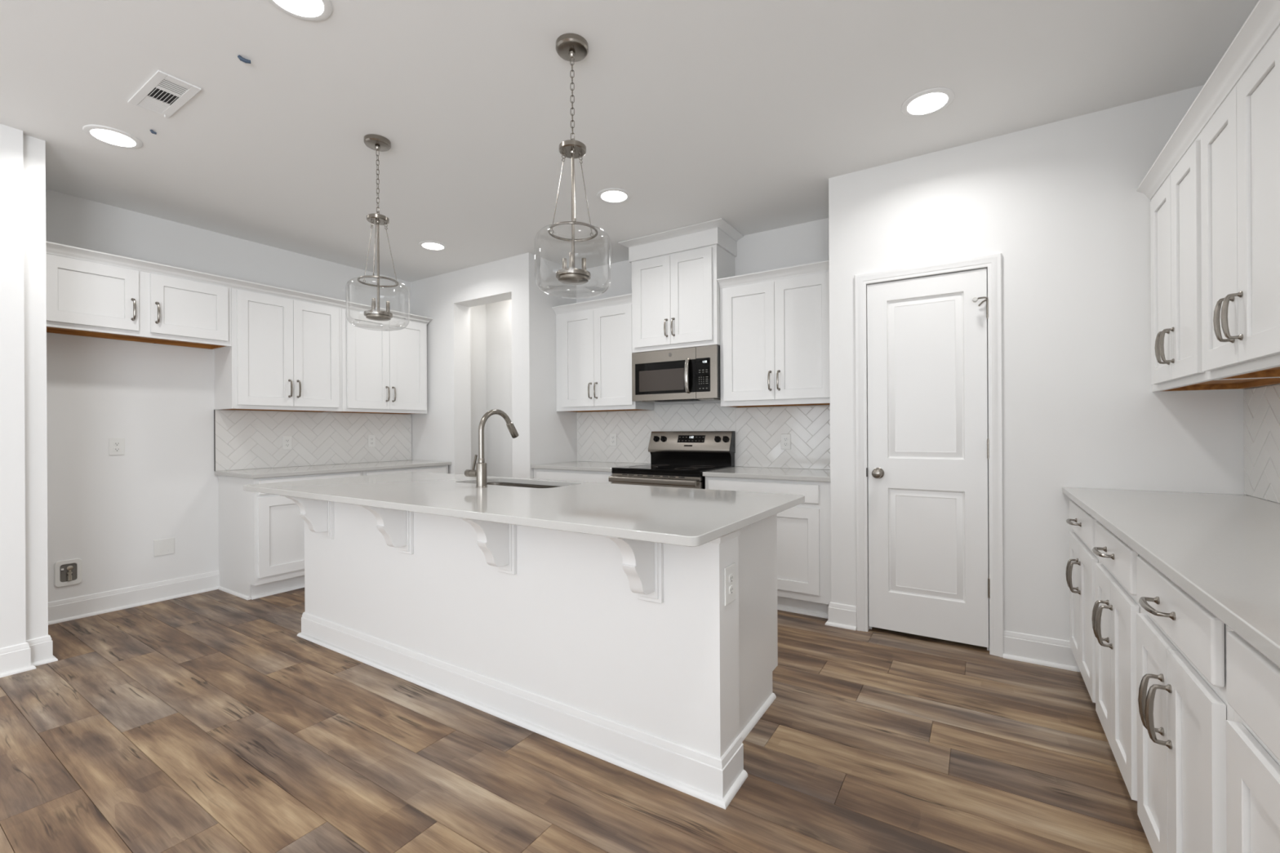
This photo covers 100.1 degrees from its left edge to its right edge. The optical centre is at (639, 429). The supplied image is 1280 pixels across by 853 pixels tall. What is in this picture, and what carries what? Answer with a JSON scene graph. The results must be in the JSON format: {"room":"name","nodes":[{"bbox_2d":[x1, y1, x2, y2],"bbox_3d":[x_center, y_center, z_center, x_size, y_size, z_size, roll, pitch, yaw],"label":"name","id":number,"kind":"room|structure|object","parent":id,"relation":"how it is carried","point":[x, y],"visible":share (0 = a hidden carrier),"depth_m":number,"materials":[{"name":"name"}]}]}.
{"room":"kitchen","nodes":[
{"label":"kitchen","id":0,"kind":"room"},
{"bbox_2d":[0,124,26,648],"bbox_3d":[-4.999,-0.142,0.771,0.985,2.760,5.320,0,0,33],"label":"wall","id":1,"kind":"structure","parent":0,"point":[12,461],"depth_m":2.71,"materials":[{"name":"white paint"}]},
{"bbox_2d":[0,634,57,677],"bbox_3d":[-4.675,1.167,0.755,0.495,0.138,5.235,0,0,33],"label":"baseboard","id":2,"kind":"structure","parent":1,"relation":"attached to","point":[23,657],"depth_m":2.74,"materials":[{"name":"white paint"}]},
{"bbox_2d":[22,133,48,639],"bbox_3d":[-3.513,-0.150,3.028,0.820,2.760,0.085,0,0,33],"label":"wall","id":3,"kind":"structure","parent":0,"point":[33,148],"depth_m":2.81,"materials":[{"name":"white paint"}]},
{"bbox_2d":[45,188,411,602],"bbox_3d":[-2.786,-0.154,5.041,0.120,2.760,4.300,0,0,33],"label":"wall","id":4,"kind":"structure","parent":0,"point":[106,512],"depth_m":3.78,"materials":[{"name":"white paint"}]},
{"bbox_2d":[54,558,82,586],"bbox_3d":[-3.696,0.925,3.471,0.025,0.168,0.124,0,0,33],"label":"water supply box","id":5,"kind":"object","parent":4,"relation":"attached to","point":[67,572],"visible":1,"depth_m":3.47,"materials":[{"name":"white plastic"}]},
{"bbox_2d":[109,437,124,455],"bbox_3d":[-3.582,0.114,3.673,0.009,0.118,0.078,0,0,33],"label":"wall outlet","id":6,"kind":"object","parent":4,"relation":"attached to","point":[117,446],"visible":1,"depth_m":3.67,"materials":[{"name":"white plastic"}]},
{"bbox_2d":[113,441,119,445],"bbox_3d":[-3.580,0.095,3.672,0.004,0.028,0.033,0,0,33],"label":"receptacle","id":7,"kind":"object","parent":6,"relation":"attached to","point":[115,443],"depth_m":3.67,"materials":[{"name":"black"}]},
{"bbox_2d":[113,447,119,451],"bbox_3d":[-3.580,0.134,3.672,0.004,0.028,0.033,0,0,33],"label":"receptacle","id":8,"kind":"object","parent":6,"relation":"attached to","point":[115,449],"depth_m":3.67,"materials":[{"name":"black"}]},
{"bbox_2d":[48,570,219,625],"bbox_3d":[-3.535,1.161,3.717,0.030,0.138,1.042,0,0,33],"label":"baseboard","id":9,"kind":"structure","parent":4,"relation":"attached to","point":[86,606],"depth_m":3.71,"materials":[{"name":"white paint"}]},
{"bbox_2d":[45,253,231,350],"bbox_3d":[-3.406,-0.837,3.615,0.373,0.438,1.017,0,0,33],"label":"upper cabinet","id":10,"kind":"object","parent":4,"relation":"attached to","point":[84,298],"visible":0.87,"depth_m":3.52,"materials":[{"name":"white paint"}]},
{"bbox_2d":[45,240,432,324],"bbox_3d":[-2.953,-1.085,4.339,0.358,0.060,2.729,0,0,33],"label":"crown molding","id":11,"kind":"structure","parent":10,"relation":"attached to","point":[52,248],"depth_m":3.82,"materials":[{"name":"white paint"}]},
{"bbox_2d":[154,537,174,556],"bbox_3d":[-3.444,0.847,3.884,0.007,0.118,0.116,0,0,33],"label":"blank cover plate","id":12,"kind":"object","parent":4,"relation":"attached to","point":[163,546],"visible":1,"depth_m":3.88,"materials":[{"name":"white plastic"}]},
{"bbox_2d":[214,288,342,412],"bbox_3d":[-2.912,-0.609,4.387,0.373,0.900,0.812,0,0,33],"label":"upper cabinet","id":13,"kind":"object","parent":4,"relation":"attached to","point":[285,354],"visible":1,"depth_m":4.24,"materials":[{"name":"white paint"}]},
{"bbox_2d":[213,409,411,471],"bbox_3d":[-2.828,0.078,4.852,0.010,0.474,1.694,0,0,33],"label":"backsplash","id":14,"kind":"structure","parent":4,"relation":"attached to","point":[243,439],"depth_m":4.69,"materials":[{"name":"white tile"}]},
{"bbox_2d":[282,435,292,449],"bbox_3d":[-3.001,0.110,4.564,0.009,0.118,0.074,0,0,33],"label":"wall outlet","id":15,"kind":"object","parent":14,"relation":"attached to","point":[286,440],"visible":1,"depth_m":4.56,"materials":[{"name":"white plastic"}]},
{"bbox_2d":[368,435,375,447],"bbox_3d":[-2.598,0.107,5.196,0.009,0.118,0.074,0,0,33],"label":"wall outlet","id":16,"kind":"object","parent":14,"relation":"attached to","point":[371,438],"visible":1,"depth_m":5.19,"materials":[{"name":"white plastic"}]},
{"bbox_2d":[333,308,426,413],"bbox_3d":[-2.466,-0.611,5.086,0.373,0.900,0.846,0,0,33],"label":"upper cabinet","id":17,"kind":"object","parent":4,"relation":"attached to","point":[384,372],"visible":0.88,"depth_m":4.97,"materials":[{"name":"white paint"}]},
{"bbox_2d":[470,304,486,470],"bbox_3d":[-1.957,-0.159,5.912,0.340,2.760,0.620,0,0,33],"label":"wall","id":18,"kind":"structure","parent":0,"point":[477,313],"depth_m":5.88,"materials":[{"name":"white paint"}]},
{"bbox_2d":[410,252,577,479],"bbox_3d":[-1.270,-0.163,5.746,1.677,2.760,1.480,0,0,33],"label":"wall","id":19,"kind":"structure","parent":0,"point":[546,435],"depth_m":5.04,"materials":[{"name":"white paint"}]},
{"bbox_2d":[485,299,512,477],"bbox_3d":[-1.205,-0.163,5.728,1.125,2.760,0.120,0,0,33],"label":"wall","id":20,"kind":"structure","parent":0,"point":[498,314],"depth_m":5.87,"materials":[{"name":"white paint"}]},
{"bbox_2d":[0,587,1152,852],"bbox_3d":[-1.649,1.221,1.124,6.600,0.003,10.037,0,0,33],"label":"floor","id":21,"kind":"structure","parent":0,"point":[202,722],"depth_m":1.96,"materials":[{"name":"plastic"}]},
{"bbox_2d":[217,471,362,599],"bbox_3d":[-2.776,0.786,4.309,0.673,0.879,0.812,0,0,33],"label":"base cabinet","id":22,"kind":"object","parent":21,"relation":"on","point":[261,535],"visible":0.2,"depth_m":3.98,"materials":[{"name":"white paint"}]},
{"bbox_2d":[362,465,448,475],"bbox_3d":[-2.327,0.783,5.013,0.673,0.879,0.855,0,0,33],"label":"base cabinet","id":23,"kind":"object","parent":21,"relation":"on","point":[440,468],"visible":0.1,"depth_m":4.88,"materials":[{"name":"white paint"}]},
{"bbox_2d":[214,460,451,478],"bbox_3d":[-2.561,0.329,4.682,0.639,0.030,1.695,0,0,33],"label":"countertop","id":24,"kind":"structure","parent":23,"relation":"on","point":[328,468],"depth_m":4.40,"materials":[{"name":"grey stone"}]},
{"bbox_2d":[280,495,777,809],"bbox_3d":[-0.710,0.774,2.713,2.735,0.880,1.067,0,0,33],"label":"kitchen island","id":25,"kind":"object","parent":21,"relation":"on","point":[628,654],"visible":0.73,"depth_m":2.16,"materials":[{"name":"white paint"}]},
{"bbox_2d":[243,471,804,546],"bbox_3d":[-0.751,0.319,2.733,2.860,0.030,1.112,0,0,33],"label":"island countertop","id":26,"kind":"structure","parent":25,"relation":"on","point":[676,516],"depth_m":2.25,"materials":[{"name":"grey stone"}]},
{"bbox_2d":[464,408,518,487],"bbox_3d":[-0.819,0.095,2.980,0.146,0.418,0.294,0,0,33],"label":"faucet","id":27,"kind":"object","parent":26,"relation":"on","point":[480,473],"visible":1,"depth_m":2.85,"materials":[{"name":"silver metal"}]},
{"bbox_2d":[486,482,558,488],"bbox_3d":[-0.710,0.430,3.103,0.764,0.191,0.359,0,0,33],"label":"sink","id":28,"kind":"object","parent":26,"relation":"in","point":[531,486],"visible":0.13,"depth_m":3.31,"materials":[{"name":"silver metal"}]},
{"bbox_2d":[724,562,735,606],"bbox_3d":[0.306,0.521,1.814,0.009,0.127,0.088,0,0,33],"label":"wall outlet","id":29,"kind":"object","parent":25,"relation":"attached to","point":[730,571],"visible":1,"depth_m":1.80,"materials":[{"name":"white plastic"}]},
{"bbox_2d":[728,573,733,582],"bbox_3d":[0.307,0.502,1.813,0.004,0.028,0.033,0,0,33],"label":"receptacle","id":30,"kind":"object","parent":29,"relation":"attached to","point":[731,575],"depth_m":1.81,"materials":[{"name":"white plastic"}]},
{"bbox_2d":[728,585,733,595],"bbox_3d":[0.308,0.541,1.813,0.004,0.028,0.033,0,0,33],"label":"receptacle","id":31,"kind":"object","parent":29,"relation":"attached to","point":[731,587],"depth_m":1.81,"materials":[{"name":"white plastic"}]},
{"bbox_2d":[533,468,612,483],"bbox_3d":[-0.420,0.773,4.700,0.868,0.879,0.670,0,0,33],"label":"base cabinet","id":32,"kind":"object","parent":21,"relation":"on","point":[539,473],"visible":0.03,"depth_m":4.45,"materials":[{"name":"white paint"}]},
{"bbox_2d":[531,461,644,471],"bbox_3d":[-0.412,0.317,4.714,0.871,0.030,0.637,0,0,33],"label":"countertop","id":33,"kind":"structure","parent":32,"relation":"on","point":[573,465],"depth_m":4.58,"materials":[{"name":"grey stone"}]},
{"bbox_2d":[608,431,735,488],"bbox_3d":[0.261,0.610,4.231,0.772,1.197,0.702,0,0,33],"label":"electric range","id":34,"kind":"object","parent":21,"relation":"on","point":[678,459],"visible":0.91,"depth_m":4.31,"materials":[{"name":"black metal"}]},
{"bbox_2d":[608,475,705,488],"bbox_3d":[0.261,0.736,4.231,0.760,0.845,0.701,0,0,33],"label":"oven","id":35,"kind":"object","parent":34,"relation":"in","point":[683,482],"depth_m":3.90,"materials":[{"name":"silver metal"}]},
{"bbox_2d":[611,463,732,474],"bbox_3d":[0.253,0.302,4.222,0.772,0.022,0.572,0,0,33],"label":"cooktop","id":36,"kind":"object","parent":34,"relation":"in","point":[646,468],"depth_m":4.10,"materials":[{"name":"black glass"}]},
{"bbox_2d":[705,475,831,618],"bbox_3d":[0.976,0.765,3.808,0.867,0.879,0.670,0,0,33],"label":"base cabinet","id":37,"kind":"object","parent":21,"relation":"on","point":[803,529],"visible":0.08,"depth_m":3.44,"materials":[{"name":"white paint"}]},
{"bbox_2d":[702,466,830,481],"bbox_3d":[0.980,0.309,3.825,0.873,0.030,0.637,0,0,33],"label":"countertop","id":38,"kind":"structure","parent":37,"relation":"on","point":[779,473],"depth_m":3.67,"materials":[{"name":"grey stone"}]},
{"bbox_2d":[1065,499,1100,702],"bbox_3d":[2.199,0.758,2.235,0.663,0.879,0.728,0,0,33],"label":"base cabinet","id":39,"kind":"object","parent":21,"relation":"on","point":[1080,567],"visible":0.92,"depth_m":2.33,"materials":[{"name":"white paint"}]},
{"bbox_2d":[1062,487,1279,667],"bbox_3d":[1.318,0.307,0.838,0.641,0.030,4.029,0,0,33],"label":"countertop","id":40,"kind":"structure","parent":39,"relation":"on","point":[1223,550],"depth_m":1.38,"materials":[{"name":"grey stone"}]},
{"bbox_2d":[1091,521,1142,800],"bbox_3d":[1.827,0.760,1.652,0.663,0.879,0.654,0,0,33],"label":"base cabinet","id":41,"kind":"object","parent":21,"relation":"on","point":[1116,606],"visible":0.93,"depth_m":1.74,"materials":[{"name":"white paint"}]},
{"bbox_2d":[1136,555,1234,852],"bbox_3d":[1.474,0.762,1.100,0.663,0.879,0.654,0,0,33],"label":"base cabinet","id":42,"kind":"object","parent":21,"relation":"on","point":[1184,709],"visible":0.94,"depth_m":1.19,"materials":[{"name":"white paint"}]},
{"bbox_2d":[1226,631,1279,852],"bbox_3d":[1.042,0.765,0.423,0.663,0.879,0.949,0,0,33],"label":"base cabinet","id":43,"kind":"object","parent":21,"relation":"on","point":[1253,680],"visible":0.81,"depth_m":0.87,"materials":[{"name":"white paint"}]},
{"bbox_2d":[0,0,1258,281],"bbox_3d":[-1.641,-1.591,1.161,6.600,0.100,9.800,0,0,33],"label":"ceiling","id":44,"kind":"structure","parent":0,"point":[743,113],"depth_m":2.50,"materials":[{"name":"white paint"}]},
{"bbox_2d":[82,124,142,148],"bbox_3d":[-2.755,-1.530,2.807,0.226,0.008,0.226,0,0,33],"label":"recessed light","id":45,"kind":"object","parent":44,"relation":"in","point":[107,135],"visible":1,"depth_m":2.80,"materials":[{"name":"white plastic"}]},
{"bbox_2d":[127,70,201,117],"bbox_3d":[-2.184,-1.528,2.460,0.400,0.020,0.150,0,0,33],"label":"ceiling vent","id":46,"kind":"object","parent":44,"relation":"in","point":[163,94],"visible":1,"depth_m":2.45,"materials":[{"name":"white paint"}]},
{"bbox_2d":[237,55,250,63],"bbox_3d":[-1.637,-1.532,2.218,0.045,0.023,0.016,0,0,-34],"label":"stub","id":47,"kind":"object","parent":44,"relation":"attached to","point":[242,59],"visible":1,"depth_m":2.21,"materials":[{"name":"blue"}]},
{"bbox_2d":[267,0,332,21],"bbox_3d":[-1.224,-1.538,1.909,0.226,0.008,0.226,0,0,33],"label":"recessed light","id":48,"kind":"object","parent":44,"relation":"in","point":[305,10],"visible":1,"depth_m":1.96,"materials":[{"name":"white plastic"}]},
{"bbox_2d":[345,133,409,331],"bbox_3d":[-1.397,-1.041,2.860,0.306,1.002,0.306,0,0,33],"label":"pendant light","id":49,"kind":"object","parent":44,"relation":"hanging from","point":[373,141],"visible":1,"depth_m":2.85,"materials":[{"name":"silver metal"}]},
{"bbox_2d":[371,297,376,310],"bbox_3d":[-1.396,-0.657,2.814,0.026,0.066,0.026,0,0,33],"label":"socket","id":50,"kind":"object","parent":49,"relation":"attached to","point":[373,300],"depth_m":2.81,"materials":[{"name":"silver metal"}]},
{"bbox_2d":[386,301,390,312],"bbox_3d":[-1.353,-0.657,2.881,0.026,0.066,0.026,0,0,33],"label":"socket","id":51,"kind":"object","parent":49,"relation":"attached to","point":[388,304],"depth_m":2.87,"materials":[{"name":"silver metal"}]},
{"bbox_2d":[418,240,447,250],"bbox_3d":[-1.728,-1.536,4.479,0.226,0.008,0.226,0,0,33],"label":"recessed light","id":52,"kind":"object","parent":44,"relation":"in","point":[429,245],"visible":1,"depth_m":4.46,"materials":[{"name":"white plastic"}]},
{"bbox_2d":[534,33,611,298],"bbox_3d":[-0.271,-1.047,2.157,0.306,1.002,0.306,0,0,33],"label":"pendant light","id":53,"kind":"object","parent":44,"relation":"hanging from","point":[571,47],"visible":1,"depth_m":2.15,"materials":[{"name":"silver metal"}]},
{"bbox_2d":[562,257,566,268],"bbox_3d":[-0.307,-0.663,2.182,0.026,0.066,0.026,0,0,33],"label":"socket","id":54,"kind":"object","parent":53,"relation":"attached to","point":[564,260],"depth_m":2.17,"materials":[{"name":"silver metal"}]},
{"bbox_2d":[568,252,574,268],"bbox_3d":[-0.270,-0.663,2.111,0.026,0.066,0.026,0,0,33],"label":"socket","id":55,"kind":"object","parent":53,"relation":"attached to","point":[571,254],"depth_m":2.10,"materials":[{"name":"silver metal"}]},
{"bbox_2d":[581,257,586,270],"bbox_3d":[-0.228,-0.664,2.179,0.026,0.066,0.026,0,0,33],"label":"socket","id":56,"kind":"object","parent":53,"relation":"attached to","point":[584,260],"depth_m":2.17,"materials":[{"name":"silver metal"}]},
{"bbox_2d":[596,187,631,203],"bbox_3d":[-0.172,-1.544,3.545,0.226,0.008,0.226,0,0,33],"label":"recessed light","id":57,"kind":"object","parent":44,"relation":"in","point":[611,195],"visible":1,"depth_m":3.53,"materials":[{"name":"white plastic"}]},
{"bbox_2d":[901,87,955,116],"bbox_3d":[1.366,-1.553,2.551,0.226,0.008,0.226,0,0,33],"label":"recessed light","id":58,"kind":"object","parent":44,"relation":"in","point":[931,100],"visible":1,"depth_m":2.54,"materials":[{"name":"white paint"}]},
{"bbox_2d":[576,217,829,469],"bbox_3d":[1.285,-0.177,4.079,4.423,2.760,0.120,0,0,33],"label":"wall","id":59,"kind":"structure","parent":0,"point":[807,242],"depth_m":4.21,"materials":[{"name":"white paint"}]},
{"bbox_2d":[555,302,653,412],"bbox_3d":[-0.344,-0.623,4.827,0.873,0.900,0.368,0,0,33],"label":"upper cabinet","id":60,"kind":"object","parent":59,"relation":"attached to","point":[593,346],"visible":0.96,"depth_m":4.69,"materials":[{"name":"white paint"}]},
{"bbox_2d":[551,293,631,314],"bbox_3d":[-0.422,-1.099,4.709,0.874,0.060,0.060,0,0,33],"label":"crown molding","id":61,"kind":"structure","parent":60,"relation":"attached to","point":[624,299],"depth_m":4.69,"materials":[{"name":"white paint"}]},
{"bbox_2d":[617,217,743,352],"bbox_3d":[0.329,-1.096,4.357,0.923,0.908,0.432,0,0,33],"label":"upper cabinet","id":62,"kind":"object","parent":59,"relation":"attached to","point":[676,290],"visible":0.95,"depth_m":4.20,"materials":[{"name":"white paint"}]},
{"bbox_2d":[631,344,720,402],"bbox_3d":[0.335,-0.434,4.354,0.762,0.406,0.416,0,0,33],"label":"microwave","id":63,"kind":"object","parent":62,"relation":"attached to","point":[692,374],"visible":0.96,"depth_m":4.21,"materials":[{"name":"silver metal"}]},
{"bbox_2d":[576,402,830,469],"bbox_3d":[0.452,0.037,4.535,2.526,0.520,0.008,0,0,33],"label":"backsplash","id":64,"kind":"structure","parent":59,"relation":"attached to","point":[758,430],"depth_m":4.34,"materials":[{"name":"white tile"}]},
{"bbox_2d":[609,433,616,445],"bbox_3d":[-0.249,0.089,4.972,0.074,0.118,0.009,0,0,33],"label":"wall outlet","id":65,"kind":"object","parent":64,"relation":"attached to","point":[612,436],"visible":1,"depth_m":4.97,"materials":[{"name":"white plastic"}]},
{"bbox_2d":[781,434,791,449],"bbox_3d":[1.115,0.090,4.101,0.074,0.118,0.009,0,0,33],"label":"wall outlet","id":66,"kind":"object","parent":64,"relation":"attached to","point":[785,438],"visible":1,"depth_m":4.10,"materials":[{"name":"white plastic"}]},
{"bbox_2d":[720,271,830,407],"bbox_3d":[1.044,-0.631,3.940,0.880,0.900,0.368,0,0,33],"label":"upper cabinet","id":67,"kind":"object","parent":59,"relation":"attached to","point":[775,334],"visible":0.91,"depth_m":3.82,"materials":[{"name":"white paint"}]},
{"bbox_2d":[716,260,829,288],"bbox_3d":[0.967,-1.106,3.822,0.880,0.060,0.060,0,0,33],"label":"crown molding","id":68,"kind":"structure","parent":67,"relation":"attached to","point":[822,266],"depth_m":3.82,"materials":[{"name":"white paint"}]},
{"bbox_2d":[828,84,1244,640],"bbox_3d":[2.095,-0.182,3.111,1.775,2.760,0.640,0,0,33],"label":"wall","id":69,"kind":"structure","parent":0,"point":[1064,212],"depth_m":2.73,"materials":[{"name":"white paint"}]},
{"bbox_2d":[825,601,856,630],"bbox_3d":[1.232,1.134,3.286,0.180,0.138,0.058,0,0,33],"label":"baseboard","id":70,"kind":"structure","parent":69,"relation":"attached to","point":[840,615],"depth_m":3.27,"materials":[{"name":"white paint"}]},
{"bbox_2d":[866,268,990,647],"bbox_3d":[1.604,0.152,3.023,0.616,2.037,0.110,0,0,33],"label":"door","id":71,"kind":"structure","parent":69,"relation":"in","point":[928,442],"depth_m":3.03,"materials":[{"name":"white paint"}]},
{"bbox_2d":[854,253,1004,657],"bbox_3d":[1.639,0.134,3.081,0.732,2.134,0.142,0,0,33],"label":"door frame","id":72,"kind":"structure","parent":69,"relation":"attached to","point":[993,262],"depth_m":2.92,"materials":[{"name":"white paint"}]},
{"bbox_2d":[1003,630,1079,672],"bbox_3d":[2.049,1.129,2.748,0.314,0.138,0.030,0,0,33],"label":"baseboard","id":73,"kind":"structure","parent":69,"relation":"attached to","point":[1024,647],"depth_m":2.75,"materials":[{"name":"white paint"}]},
{"bbox_2d":[1246,383,1279,389],"bbox_3d":[0.929,-0.175,-0.475,0.120,2.760,9.600,0,0,33],"label":"wall","id":74,"kind":"structure","parent":0,"point":[1276,384],"depth_m":2.22,"materials":[{"name":"white paint"}]},
{"bbox_2d":[1150,125,1279,391],"bbox_3d":[2.313,-0.633,2.152,0.369,0.910,0.737,0,0,33],"label":"upper cabinet","id":75,"kind":"object","parent":74,"relation":"attached to","point":[1175,239],"visible":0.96,"depth_m":2.15,"materials":[{"name":"white paint"}]},
{"bbox_2d":[1136,0,1279,199],"bbox_3d":[2.003,-1.112,1.932,0.060,0.060,1.439,0,0,33],"label":"crown molding","id":76,"kind":"structure","parent":75,"relation":"attached to","point":[1264,20],"depth_m":1.74,"materials":[{"name":"white paint"}]},
{"bbox_2d":[1200,25,1279,380],"bbox_3d":[1.926,-0.631,1.546,0.369,0.910,0.700,0,0,33],"label":"upper cabinet","id":77,"kind":"object","parent":74,"relation":"attached to","point":[1240,144],"visible":1,"depth_m":1.59,"materials":[{"name":"white paint"}]},
{"bbox_2d":[1243,384,1279,503],"bbox_3d":[2.076,0.056,1.439,0.008,0.463,2.200,0,0,33],"label":"backsplash","id":78,"kind":"structure","parent":74,"relation":"attached to","point":[1261,405],"depth_m":2.20,"materials":[{"name":"white tile"}]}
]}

